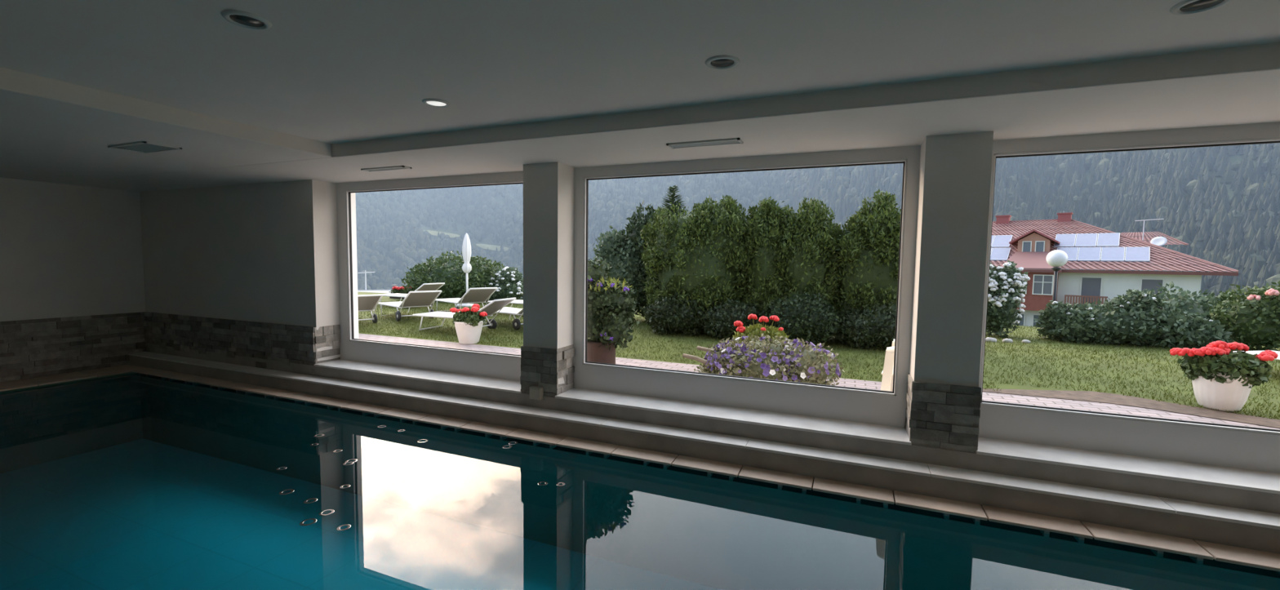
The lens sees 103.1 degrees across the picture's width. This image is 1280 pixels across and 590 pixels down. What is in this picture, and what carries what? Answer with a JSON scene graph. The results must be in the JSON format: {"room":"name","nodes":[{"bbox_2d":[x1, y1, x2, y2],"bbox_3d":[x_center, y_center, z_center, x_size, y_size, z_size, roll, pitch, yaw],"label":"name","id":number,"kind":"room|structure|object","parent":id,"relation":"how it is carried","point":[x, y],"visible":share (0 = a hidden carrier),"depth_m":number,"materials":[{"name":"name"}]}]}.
{"room":"indoor swimming pool","nodes":[
{"label":"indoor swimming pool","id":0,"kind":"room"},
{"bbox_2d":[0,177,146,382],"bbox_3d":[-8.524,0.031,3.469,0.329,2.703,7.913,2,4,22],"label":"wall","id":1,"kind":"structure","parent":0,"point":[73,297],"depth_m":6.37,"materials":[{"name":"white paint"}]},
{"bbox_2d":[0,364,146,391],"bbox_3d":[-8.220,1.183,3.297,0.510,0.022,7.694,2,4,22],"label":"trim","id":2,"kind":"structure","parent":1,"relation":"attached to","point":[72,376],"depth_m":6.18,"materials":[{"name":"tile"}]},
{"bbox_2d":[520,162,574,397],"bbox_3d":[-0.808,-0.144,4.838,0.411,2.322,0.567,2,4,22],"label":"pillar","id":3,"kind":"structure","parent":0,"point":[548,349],"depth_m":4.61,"materials":[{"name":"white paint"}]},
{"bbox_2d":[529,386,543,399],"bbox_3d":[-0.944,0.893,4.628,0.124,0.113,0.058,2,4,22],"label":"wall socket","id":4,"kind":"object","parent":3,"relation":"attached to","point":[536,393],"visible":1,"depth_m":4.60,"materials":[{"name":"beige plastic"}]},
{"bbox_2d":[0,0,1279,143],"bbox_3d":[1.698,-1.011,-1.406,12.471,0.300,7.410,2,4,22],"label":"ceiling","id":5,"kind":"structure","parent":0,"point":[326,71],"depth_m":2.33,"materials":[{"name":"paint"}]},
{"bbox_2d":[221,9,271,30],"bbox_3d":[-1.623,-1.148,2.100,0.168,0.040,0.168,2,4,22],"label":"recessed light","id":6,"kind":"object","parent":5,"relation":"in","point":[241,18],"visible":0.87,"depth_m":2.09,"materials":[{"name":"white metal"}]},
{"bbox_2d":[422,97,450,107],"bbox_3d":[-1.274,-1.215,3.182,0.168,0.040,0.168,2,4,22],"label":"recessed light","id":7,"kind":"object","parent":5,"relation":"in","point":[438,103],"visible":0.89,"depth_m":3.17,"materials":[{"name":"white glass"}]},
{"bbox_2d":[705,54,739,69],"bbox_3d":[0.401,-1.145,2.474,0.168,0.040,0.168,2,4,22],"label":"recessed light","id":8,"kind":"object","parent":5,"relation":"in","point":[722,61],"visible":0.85,"depth_m":2.46,"materials":[{"name":"white metal"}]},
{"bbox_2d":[1169,0,1231,14],"bbox_3d":[2.062,-1.082,1.863,0.168,0.040,0.168,2,4,22],"label":"recessed light","id":9,"kind":"object","parent":5,"relation":"in","point":[1186,6],"visible":0.98,"depth_m":1.88,"materials":[{"name":"white metal"}]},
{"bbox_2d":[0,41,1279,191],"bbox_3d":[-0.447,-1.090,0.200,17.660,0.413,8.750,2,4,22],"label":"ceiling","id":10,"kind":"structure","parent":0,"point":[52,131],"depth_m":3.31,"materials":[{"name":"paint"}]},
{"bbox_2d":[107,141,182,153],"bbox_3d":[-3.969,-1.182,4.078,0.520,0.012,0.240,2,4,22],"label":"ceiling vent","id":11,"kind":"object","parent":10,"relation":"in","point":[144,147],"visible":1,"depth_m":4.06,"materials":[{"name":"white metal"}]},
{"bbox_2d":[116,143,173,152],"bbox_3d":[-3.970,-1.183,4.077,0.484,0.010,0.194,2,4,22],"label":"grille","id":12,"kind":"object","parent":11,"relation":"attached to","point":[139,148],"depth_m":4.07,"materials":[{"name":"white metal"}]},
{"bbox_2d":[360,165,411,171],"bbox_3d":[-2.441,-1.214,4.887,0.550,0.012,0.100,2,4,22],"label":"ceiling vent","id":13,"kind":"object","parent":10,"relation":"in","point":[397,167],"visible":1,"depth_m":4.87,"materials":[{"name":"white metal"}]},
{"bbox_2d":[365,167,405,171],"bbox_3d":[-2.442,-1.215,4.886,0.514,0.010,0.058,2,4,22],"label":"grille","id":14,"kind":"object","parent":13,"relation":"attached to","point":[376,169],"depth_m":4.89,"materials":[{"name":"white metal"}]},
{"bbox_2d":[666,137,742,148],"bbox_3d":[0.464,-1.094,3.670,0.535,0.012,0.130,2,4,22],"label":"ceiling vent","id":15,"kind":"object","parent":10,"relation":"in","point":[732,140],"visible":1,"depth_m":3.65,"materials":[{"name":"white metal"}]},
{"bbox_2d":[671,140,739,147],"bbox_3d":[0.464,-1.095,3.669,0.499,0.010,0.085,2,4,22],"label":"grille","id":16,"kind":"object","parent":15,"relation":"attached to","point":[702,143],"depth_m":3.66,"materials":[{"name":"white metal"}]},
{"bbox_2d":[139,179,1279,514],"bbox_3d":[1.085,0.324,4.080,17.660,3.103,0.578,2,4,22],"label":"wall","id":17,"kind":"structure","parent":0,"point":[247,275],"depth_m":5.96,"materials":[{"name":"white paint"}]},
{"bbox_2d":[314,359,521,393],"bbox_3d":[-2.329,0.839,5.411,2.807,0.020,0.381,2,4,22],"label":"window sill","id":18,"kind":"structure","parent":17,"relation":"on","point":[494,384],"depth_m":5.30,"materials":[{"name":"grey stone"}]},
{"bbox_2d":[336,171,523,381],"bbox_3d":[-2.248,-0.217,5.504,2.807,2.077,0.070,2,4,22],"label":"window","id":19,"kind":"structure","parent":17,"relation":"in","point":[464,362],"depth_m":5.63,"materials":[{"name":"white"}]},
{"bbox_2d":[128,351,1279,554],"bbox_3d":[0.934,1.214,3.798,17.060,0.199,0.198,2,4,22],"label":"step","id":20,"kind":"structure","parent":17,"relation":"attached to","point":[1258,531],"depth_m":3.57,"materials":[{"name":"grey stone"}]},
{"bbox_2d":[555,387,911,445],"bbox_3d":[0.621,0.959,4.202,2.843,0.020,0.381,2,4,22],"label":"window sill","id":21,"kind":"structure","parent":17,"relation":"attached to","point":[794,422],"depth_m":4.05,"materials":[{"name":"grey stone"}]},
{"bbox_2d":[573,145,920,428],"bbox_3d":[0.702,-0.097,4.295,2.843,2.077,0.070,2,4,22],"label":"window","id":22,"kind":"structure","parent":17,"relation":"in","point":[879,407],"depth_m":4.14,"materials":[{"name":"white"}]},
{"bbox_2d":[975,437,1279,494],"bbox_3d":[3.599,1.081,2.981,2.842,0.020,0.381,2,4,22],"label":"window sill","id":23,"kind":"structure","parent":17,"relation":"attached to","point":[1242,479],"depth_m":3.14,"materials":[{"name":"grey stone"}]},
{"bbox_2d":[977,121,1279,474],"bbox_3d":[3.680,0.025,3.074,2.842,2.077,0.070,2,4,22],"label":"window","id":24,"kind":"structure","parent":17,"relation":"in","point":[1220,445],"depth_m":3.27,"materials":[{"name":"white"}]},
{"bbox_2d":[904,131,993,453],"bbox_3d":[2.166,-0.074,3.616,0.420,2.218,0.568,2,4,22],"label":"pillar","id":25,"kind":"structure","parent":0,"point":[944,396],"depth_m":3.38,"materials":[{"name":"white paint"}]},
{"label":"outside","id":26,"kind":"structure","parent":0,"visible":0},
{"bbox_3d":[28.370,5.461,135.759,290.000,25.500,248.380,2,4,22],"label":"hillside","id":27,"kind":"object","parent":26,"visible":0},
{"bbox_2d":[357,270,396,293],"bbox_3d":[-27.844,0.934,54.867,8.400,7.200,7.200,-1,4,-27],"label":"house","id":28,"kind":"structure","parent":27,"relation":"on","point":[365,273],"depth_m":54.09,"materials":[{"name":"grey"}]},
{"bbox_2d":[990,212,1239,327],"bbox_3d":[41.928,-1.087,55.915,29.288,15.436,16.406,4,5,43],"label":"house","id":29,"kind":"structure","parent":27,"relation":"on","point":[1098,250],"depth_m":48.37,"materials":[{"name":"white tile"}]},
{"bbox_2d":[1152,281,1238,337],"bbox_3d":[11.972,0.803,10.810,2.322,2.163,1.362,2,4,22],"label":"bush","id":30,"kind":"object","parent":27,"relation":"on","point":[1189,305],"visible":0.18,"depth_m":10.72,"materials":[{"name":"green plant"}]},
{"bbox_2d":[1163,280,1279,318],"bbox_3d":[13.465,0.691,10.796,4.389,2.046,1.930,2,4,22],"label":"bush","id":31,"kind":"object","parent":27,"relation":"on","point":[1221,298],"visible":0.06,"depth_m":11.01,"materials":[{"name":"green plant"}]},
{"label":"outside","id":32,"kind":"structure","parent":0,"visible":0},
{"bbox_2d":[356,143,1279,288],"bbox_3d":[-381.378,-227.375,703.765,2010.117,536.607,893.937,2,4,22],"label":"mountain","id":33,"kind":"structure","parent":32,"point":[460,228],"depth_m":826.94},
{"bbox_2d":[422,230,510,251],"bbox_3d":[-282.874,-91.255,846.732,210.069,37.039,62.667,2,4,22],"label":"meadow","id":34,"kind":"structure","parent":33,"relation":"on","point":[493,247],"depth_m":839.55,"materials":[{"name":"green plant"}]},
{"bbox_2d":[355,142,1279,302],"bbox_3d":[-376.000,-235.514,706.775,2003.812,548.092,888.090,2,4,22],"label":"forest","id":35,"kind":"object","parent":33,"relation":"on","point":[1237,237],"visible":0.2,"depth_m":373.10,"materials":[{"name":"green plant"}]},
{"bbox_3d":[-0.568,1.603,0.171,17.060,0.220,7.705,2,4,22],"label":"floor","id":36,"kind":"structure","parent":0,"visible":0},
{"bbox_2d":[0,372,1279,589],"bbox_3d":[-1.159,1.848,2.701,13.450,0.980,3.700,2,4,22],"label":"swimming pool","id":37,"kind":"object","parent":36,"relation":"in","point":[129,481],"visible":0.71,"depth_m":4.27,"materials":[{"name":"teal liquid"}]},
{"bbox_2d":[275,425,565,530],"bbox_3d":[-1.152,1.349,2.669,13.050,0.001,3.300,2,4,22],"label":"bubbles","id":38,"kind":"object","parent":37,"relation":"in","point":[314,520],"visible":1,"depth_m":3.43,"materials":[{"name":"white liquid"}]},
{"bbox_2d":[132,368,1279,578],"bbox_3d":[-0.474,1.265,4.185,13.147,0.088,0.185,2,4,22],"label":"pool edge","id":39,"kind":"structure","parent":37,"relation":"on","point":[1220,556],"depth_m":3.45,"materials":[{"name":"stone"}]},
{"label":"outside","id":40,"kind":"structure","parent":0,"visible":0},
{"bbox_2d":[358,333,1279,429],"bbox_3d":[2.074,1.069,5.168,80.000,0.001,2.100,2,4,22],"label":"garden path","id":41,"kind":"structure","parent":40,"point":[986,396],"depth_m":5.41,"materials":[{"name":"grey stone"}]},
{"bbox_2d":[586,257,639,364],"bbox_3d":[-0.478,0.261,5.507,0.965,1.498,0.714,2,4,22],"label":"planter","id":42,"kind":"object","parent":41,"relation":"on","point":[610,308],"visible":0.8,"depth_m":5.30,"materials":[{"name":"brown ceramic"}]},
{"bbox_2d":[732,314,789,343],"bbox_3d":[1.458,0.611,6.208,0.695,0.759,0.553,2,4,22],"label":"flowering plant","id":43,"kind":"object","parent":41,"relation":"on","point":[753,330],"visible":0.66,"depth_m":6.10,"materials":[{"name":"red plant"}]},
{"bbox_2d":[682,333,844,386],"bbox_3d":[1.235,0.738,5.158,1.558,0.717,0.866,2,4,17],"label":"wheelbarrow","id":44,"kind":"object","parent":41,"relation":"on","point":[788,360],"visible":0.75,"depth_m":4.88,"materials":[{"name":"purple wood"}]},
{"bbox_2d":[760,363,766,369],"bbox_3d":[1.159,0.670,4.782,0.060,0.058,0.029,1,4,6],"label":"flower","id":45,"kind":"object","parent":44,"relation":"on","point":[763,366],"depth_m":4.78,"materials":[{"name":"purple plant"}]},
{"bbox_2d":[760,352,766,359],"bbox_3d":[1.178,0.578,4.839,0.061,0.060,0.032,2,4,22],"label":"flower","id":46,"kind":"object","parent":44,"relation":"on","point":[763,355],"depth_m":4.84,"materials":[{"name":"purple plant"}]},
{"bbox_2d":[711,360,819,383],"bbox_3d":[1.288,0.798,5.150,1.020,0.280,0.600,2,4,22],"label":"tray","id":47,"kind":"object","parent":44,"relation":"on","point":[715,369],"depth_m":4.81,"materials":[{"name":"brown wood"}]},
{"bbox_2d":[762,369,769,377],"bbox_3d":[1.177,0.731,4.743,0.052,0.065,0.046,-3,5,-45],"label":"flower","id":48,"kind":"object","parent":44,"relation":"on","point":[766,373],"depth_m":4.76,"materials":[{"name":"purple plant"}]},
{"bbox_2d":[764,364,770,370],"bbox_3d":[1.195,0.681,4.766,0.064,0.061,0.029,0,4,-5],"label":"flower","id":49,"kind":"object","parent":44,"relation":"on","point":[767,367],"depth_m":4.76,"materials":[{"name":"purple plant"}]},
{"bbox_2d":[769,369,775,375],"bbox_3d":[1.234,0.722,4.731,0.058,0.049,0.037,2,4,22],"label":"flower","id":50,"kind":"object","parent":44,"relation":"on","point":[772,372],"depth_m":4.74,"materials":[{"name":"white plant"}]},
{"bbox_2d":[770,355,777,362],"bbox_3d":[1.266,0.605,4.783,0.070,0.051,0.047,2,4,22],"label":"flower","id":51,"kind":"object","parent":44,"relation":"on","point":[775,359],"depth_m":4.80,"materials":[{"name":"purple plant"}]},
{"bbox_2d":[782,356,790,362],"bbox_3d":[1.374,0.607,4.769,0.065,0.047,0.057,2,4,22],"label":"flower","id":52,"kind":"object","parent":44,"relation":"on","point":[785,359],"depth_m":4.78,"materials":[{"name":"purple plant"}]},
{"bbox_2d":[791,374,797,380],"bbox_3d":[1.425,0.764,4.702,0.058,0.055,0.027,1,4,1],"label":"flower","id":53,"kind":"object","parent":44,"relation":"on","point":[793,377],"depth_m":4.70,"materials":[{"name":"purple plant"}]},
{"bbox_2d":[800,373,805,378],"bbox_3d":[1.493,0.740,4.650,0.048,0.055,0.043,2,4,22],"label":"flower","id":54,"kind":"object","parent":44,"relation":"on","point":[802,375],"depth_m":4.66,"materials":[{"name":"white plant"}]},
{"bbox_2d":[807,367,815,373],"bbox_3d":[1.569,0.690,4.653,0.068,0.068,0.039,2,4,22],"label":"flower","id":55,"kind":"object","parent":44,"relation":"on","point":[811,370],"depth_m":4.65,"materials":[{"name":"purple plant"}]},
{"bbox_2d":[880,338,894,391],"bbox_3d":[2.349,0.686,4.221,0.626,0.896,0.626,3,4,31],"label":"garden chair","id":56,"kind":"object","parent":41,"relation":"on","point":[888,369],"visible":0.26,"depth_m":4.09,"materials":[{"name":"beige plastic"}]},
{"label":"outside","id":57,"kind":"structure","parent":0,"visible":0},
{"bbox_2d":[357,291,1279,428],"bbox_3d":[3.439,0.794,8.472,80.000,0.150,7.930,2,4,22],"label":"lawn","id":58,"kind":"structure","parent":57,"point":[1015,385],"depth_m":6.95,"materials":[{"name":"green plant"}]},
{"bbox_2d":[357,294,382,323],"bbox_3d":[-5.859,0.262,10.289,1.811,0.632,0.720,4,5,44],"label":"sun lounger","id":59,"kind":"object","parent":58,"relation":"on","point":[366,302],"visible":0.42,"depth_m":9.98,"materials":[{"name":"beige fabric"}]},
{"bbox_2d":[389,285,412,298],"bbox_3d":[-7.220,-0.085,15.549,1.021,0.380,0.489,2,4,22],"label":"flower box","id":60,"kind":"object","parent":58,"relation":"on","point":[400,290],"visible":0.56,"depth_m":15.42,"materials":[{"name":"brown ceramic"}]},
{"bbox_2d":[377,290,441,321],"bbox_3d":[-4.892,0.183,10.742,1.811,0.632,0.720,4,5,44],"label":"sun lounger","id":61,"kind":"object","parent":58,"relation":"on","point":[424,298],"visible":0.81,"depth_m":10.34,"materials":[{"name":"beige fabric"}]},
{"bbox_2d":[379,282,444,308],"bbox_3d":[-5.807,-0.013,12.824,1.811,0.632,0.720,3,4,27],"label":"sun lounger","id":62,"kind":"object","parent":58,"relation":"on","point":[425,286],"visible":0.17,"depth_m":12.58,"materials":[{"name":"beige fabric"}]},
{"bbox_2d":[401,250,504,302],"bbox_3d":[-5.427,-0.409,15.136,3.588,1.827,2.285,2,4,22],"label":"round bush","id":63,"kind":"object","parent":58,"relation":"on","point":[451,273],"visible":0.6,"depth_m":14.46,"materials":[{"name":"green plant"}]},
{"bbox_2d":[412,297,515,330],"bbox_3d":[-3.213,0.346,9.295,1.811,0.632,0.720,2,4,20],"label":"sun lounger","id":64,"kind":"object","parent":58,"relation":"on","point":[495,305],"visible":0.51,"depth_m":9.27,"materials":[{"name":"beige fabric"}]},
{"bbox_2d":[456,233,474,306],"bbox_3d":[-4.487,-0.653,13.185,0.520,1.900,0.517,2,4,22],"label":"parasol","id":65,"kind":"object","parent":58,"relation":"on","point":[466,247],"visible":0.87,"depth_m":13.10,"materials":[{"name":"white fabric"}]},
{"bbox_2d":[435,287,497,311],"bbox_3d":[-3.927,0.110,11.347,1.811,0.632,0.720,4,5,44],"label":"sun lounger","id":66,"kind":"object","parent":58,"relation":"on","point":[482,295],"visible":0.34,"depth_m":10.96,"materials":[{"name":"beige fabric"}]},
{"bbox_2d":[449,303,487,344],"bbox_3d":[-2.803,0.463,8.364,0.534,0.650,0.571,-1,4,-31],"label":"flower pot","id":67,"kind":"object","parent":58,"relation":"on","point":[468,322],"visible":1,"depth_m":8.21,"materials":[{"name":"white ceramic"}]},
{"bbox_2d":[480,306,523,329],"bbox_3d":[-2.279,0.286,9.680,1.811,0.632,0.720,4,5,40],"label":"sun lounger","id":68,"kind":"object","parent":58,"relation":"on","point":[517,324],"visible":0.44,"depth_m":9.37,"materials":[{"name":"beige fabric"}]},
{"bbox_2d":[483,266,523,301],"bbox_3d":[-3.783,-0.227,14.457,1.660,1.194,1.031,3,4,26],"label":"rose bush","id":69,"kind":"object","parent":58,"relation":"on","point":[509,283],"visible":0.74,"depth_m":14.14,"materials":[{"name":"green plant"}]},
{"bbox_2d":[488,299,523,314],"bbox_3d":[-2.478,0.131,11.333,1.811,0.632,0.720,2,4,24],"label":"sun lounger","id":70,"kind":"object","parent":58,"relation":"on","point":[516,301],"visible":0.04,"depth_m":11.39,"materials":[{"name":"beige fabric"}]},
{"bbox_2d":[592,225,644,317],"bbox_3d":[-0.485,-0.340,10.607,1.730,2.245,1.146,2,4,22],"label":"shrub","id":71,"kind":"object","parent":58,"relation":"on","point":[622,266],"visible":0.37,"depth_m":10.23,"materials":[{"name":"green plant"}]},
{"bbox_2d":[613,185,690,317],"bbox_3d":[0.555,-0.721,10.282,2.146,2.964,1.526,2,4,22],"label":"spruce","id":72,"kind":"object","parent":58,"relation":"on","point":[633,230],"visible":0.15,"depth_m":10.16,"materials":[{"name":"green plant"}]},
{"bbox_2d":[643,291,706,336],"bbox_3d":[0.626,0.371,8.904,1.280,0.957,0.987,2,4,22],"label":"shrub","id":73,"kind":"object","parent":58,"relation":"on","point":[672,317],"visible":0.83,"depth_m":8.63,"materials":[{"name":"green plant"}]},
{"bbox_2d":[640,194,755,331],"bbox_3d":[1.100,-0.510,9.222,2.262,2.582,1.740,3,4,28],"label":"thuja","id":74,"kind":"object","parent":58,"relation":"on","point":[701,254],"visible":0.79,"depth_m":8.70,"materials":[{"name":"green plant"}]},
{"bbox_2d":[692,299,775,340],"bbox_3d":[1.578,0.462,8.500,1.417,0.802,0.975,2,4,22],"label":"shrub","id":75,"kind":"object","parent":58,"relation":"on","point":[720,322],"visible":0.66,"depth_m":8.26,"materials":[{"name":"green plant"}]},
{"bbox_2d":[733,196,795,325],"bbox_3d":[2.219,-0.443,8.808,1.285,2.532,1.408,2,4,22],"label":"thuja","id":76,"kind":"object","parent":58,"relation":"on","point":[765,238],"visible":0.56,"depth_m":8.48,"materials":[{"name":"green plant"}]},
{"bbox_2d":[759,290,841,346],"bbox_3d":[2.522,0.413,8.018,1.290,0.988,0.985,2,4,22],"label":"shrub","id":77,"kind":"object","parent":58,"relation":"on","point":[807,320],"visible":0.81,"depth_m":7.75,"materials":[{"name":"green plant"}]},
{"bbox_2d":[772,196,844,317],"bbox_3d":[2.835,-0.401,8.518,1.321,2.505,1.255,-3,5,-44],"label":"thuja","id":78,"kind":"object","parent":58,"relation":"on","point":[807,233],"visible":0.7,"depth_m":8.18,"materials":[{"name":"green plant"}]},
{"bbox_2d":[827,303,896,351],"bbox_3d":[3.620,0.514,7.707,1.562,0.795,1.031,2,4,22],"label":"shrub","id":79,"kind":"object","parent":58,"relation":"on","point":[868,329],"visible":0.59,"depth_m":7.50,"materials":[{"name":"green plant"}]},
{"bbox_2d":[823,189,901,333],"bbox_3d":[3.835,-0.406,8.251,1.865,2.615,1.412,2,4,11],"label":"thuja","id":80,"kind":"object","parent":58,"relation":"on","point":[869,246],"visible":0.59,"depth_m":7.88,"materials":[{"name":"green plant"}]},
{"bbox_2d":[985,337,996,342],"bbox_3d":[5.724,0.741,8.301,0.174,0.099,0.124,2,4,22],"label":"edging stone","id":81,"kind":"object","parent":58,"relation":"on","point":[988,339],"visible":0.62,"depth_m":8.27,"materials":[{"name":"white stone"}]},
{"bbox_2d":[1001,338,1013,342],"bbox_3d":[5.968,0.748,8.256,0.152,0.085,0.103,2,4,22],"label":"edging stone","id":82,"kind":"object","parent":58,"relation":"on","point":[1007,340],"visible":0.78,"depth_m":8.22,"materials":[{"name":"white stone"}]},
{"bbox_2d":[986,260,1030,338],"bbox_3d":[6.190,0.121,8.926,0.996,1.478,0.811,2,4,22],"label":"rose bush","id":83,"kind":"object","parent":58,"relation":"on","point":[1006,283],"visible":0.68,"depth_m":8.67,"materials":[{"name":"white plant"}]},
{"bbox_2d":[988,297,996,302],"bbox_3d":[6.006,0.084,8.662,0.098,0.077,0.097,0,4,-8],"label":"flower","id":84,"kind":"object","parent":83,"relation":"on","point":[990,300],"depth_m":8.64,"materials":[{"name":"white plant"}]},
{"bbox_2d":[990,287,998,291],"bbox_3d":[6.043,-0.107,8.683,0.131,0.084,0.107,-1,4,-28],"label":"flower","id":85,"kind":"object","parent":83,"relation":"on","point":[992,289],"depth_m":8.66,"materials":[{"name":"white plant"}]},
{"bbox_2d":[994,301,1001,306],"bbox_3d":[6.056,0.145,8.617,0.128,0.093,0.122,2,4,22],"label":"flower","id":86,"kind":"object","parent":83,"relation":"on","point":[996,303],"depth_m":8.59,"materials":[{"name":"white plant"}]},
{"bbox_2d":[997,271,1006,275],"bbox_3d":[6.182,-0.361,8.678,0.120,0.073,0.112,-2,5,-33],"label":"flower","id":87,"kind":"object","parent":83,"relation":"on","point":[1002,273],"depth_m":8.65,"materials":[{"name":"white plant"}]},
{"bbox_2d":[1000,275,1006,279],"bbox_3d":[6.186,-0.298,8.654,0.112,0.077,0.100,-3,5,-43],"label":"flower","id":88,"kind":"object","parent":83,"relation":"on","point":[1002,277],"depth_m":8.63,"materials":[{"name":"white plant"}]},
{"bbox_2d":[1001,293,1008,297],"bbox_3d":[6.163,0.004,8.586,0.091,0.074,0.120,4,5,43],"label":"flower","id":89,"kind":"object","parent":83,"relation":"on","point":[1003,295],"depth_m":8.56,"materials":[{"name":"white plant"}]},
{"bbox_2d":[1002,262,1011,266],"bbox_3d":[6.312,-0.519,8.747,0.092,0.080,0.119,-2,5,-36],"label":"flower","id":90,"kind":"object","parent":83,"relation":"on","point":[1007,264],"depth_m":8.72,"materials":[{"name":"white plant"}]},
{"bbox_2d":[1007,288,1014,293],"bbox_3d":[6.262,-0.079,8.586,0.099,0.077,0.107,2,4,22],"label":"flower","id":91,"kind":"object","parent":83,"relation":"on","point":[1010,290],"depth_m":8.57,"materials":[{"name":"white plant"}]},
{"bbox_2d":[1012,296,1021,301],"bbox_3d":[6.351,0.063,8.575,0.133,0.077,0.099,2,4,22],"label":"flower","id":92,"kind":"object","parent":83,"relation":"on","point":[1014,299],"depth_m":8.56,"materials":[{"name":"white plant"}]},
{"bbox_2d":[1013,272,1021,276],"bbox_3d":[6.367,-0.340,8.586,0.110,0.070,0.090,0,4,-7],"label":"flower","id":93,"kind":"object","parent":83,"relation":"on","point":[1016,274],"depth_m":8.57,"materials":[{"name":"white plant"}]},
{"bbox_2d":[1016,308,1024,312],"bbox_3d":[6.564,0.267,8.769,0.125,0.078,0.089,2,4,22],"label":"flower","id":94,"kind":"object","parent":83,"relation":"on","point":[1019,310],"depth_m":8.74,"materials":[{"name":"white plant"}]},
{"bbox_2d":[1017,303,1025,308],"bbox_3d":[6.491,0.185,8.655,0.124,0.074,0.109,2,4,22],"label":"flower","id":95,"kind":"object","parent":83,"relation":"on","point":[1020,305],"depth_m":8.63,"materials":[{"name":"white plant"}]},
{"bbox_2d":[1017,293,1025,297],"bbox_3d":[6.493,0.011,8.676,0.106,0.080,0.121,-1,4,-30],"label":"flower","id":96,"kind":"object","parent":83,"relation":"on","point":[1021,295],"depth_m":8.64,"materials":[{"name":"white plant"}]},
{"bbox_2d":[1019,275,1026,279],"bbox_3d":[6.458,-0.289,8.593,0.093,0.076,0.113,0,4,-8],"label":"flower","id":97,"kind":"object","parent":83,"relation":"on","point":[1021,277],"depth_m":8.57,"materials":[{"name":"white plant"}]},
{"bbox_2d":[1021,276,1030,280],"bbox_3d":[6.558,-0.283,8.654,0.140,0.091,0.121,2,4,22],"label":"flower","id":98,"kind":"object","parent":83,"relation":"on","point":[1028,278],"depth_m":8.62,"materials":[{"name":"white plant"}]},
{"bbox_2d":[1021,339,1030,343],"bbox_3d":[6.228,0.756,8.205,0.119,0.070,0.083,2,4,22],"label":"edging stone","id":99,"kind":"object","parent":58,"relation":"on","point":[1025,341],"visible":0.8,"depth_m":8.18,"materials":[{"name":"white stone"}]},
{"bbox_2d":[1045,249,1067,301],"bbox_3d":[7.503,-0.035,9.201,0.310,1.560,0.310,2,4,22],"label":"globe lamp","id":100,"kind":"object","parent":58,"relation":"on","point":[1056,259],"visible":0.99,"depth_m":9.11,"materials":[{"name":"grey glass"}]},
{"bbox_2d":[1033,288,1233,348],"bbox_3d":[7.922,0.426,8.284,2.455,1.096,1.164,2,4,16],"label":"rose bush","id":101,"kind":"object","parent":58,"relation":"on","point":[1142,317],"visible":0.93,"depth_m":8.02,"materials":[{"name":"green plant"}]},
{"bbox_2d":[1208,284,1279,351],"bbox_3d":[9.688,0.425,7.563,1.828,1.253,0.930,2,4,15],"label":"rose bush","id":102,"kind":"object","parent":58,"relation":"on","point":[1253,321],"visible":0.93,"depth_m":7.55,"materials":[{"name":"green plant"}]},
{"bbox_2d":[1246,294,1261,300],"bbox_3d":[8.999,0.037,7.453,0.123,0.088,0.133,-3,5,-45],"label":"flower","id":103,"kind":"object","parent":102,"relation":"on","point":[1251,297],"depth_m":7.44,"materials":[{"name":"pink plant"}]},
{"bbox_2d":[1264,288,1279,296],"bbox_3d":[9.172,-0.041,7.377,0.166,0.109,0.134,-3,5,-43],"label":"flower","id":104,"kind":"object","parent":102,"relation":"on","point":[1270,292],"depth_m":7.35,"materials":[{"name":"pink plant"}]},
{"bbox_2d":[1233,350,1279,360],"bbox_3d":[7.735,0.731,5.425,0.720,0.632,1.811,0,4,-10],"label":"sun lounger","id":105,"kind":"object","parent":58,"relation":"on","point":[1253,353],"visible":0.19,"depth_m":6.19,"materials":[{"name":"beige fabric"}]},
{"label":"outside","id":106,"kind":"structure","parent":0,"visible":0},
{"bbox_2d":[982,388,1279,428],"bbox_3d":[5.689,1.147,4.464,5.208,0.027,0.844,4,5,38],"label":"garden path","id":107,"kind":"structure","parent":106,"point":[1090,396],"depth_m":5.17,"materials":[{"name":"grey stone"}]},
{"bbox_2d":[1169,340,1278,412],"bbox_3d":[5.703,0.780,4.990,0.584,0.678,0.620,-1,4,-25],"label":"flower pot","id":108,"kind":"object","parent":107,"relation":"on","point":[1223,379],"visible":1,"depth_m":4.87,"materials":[{"name":"white ceramic"}]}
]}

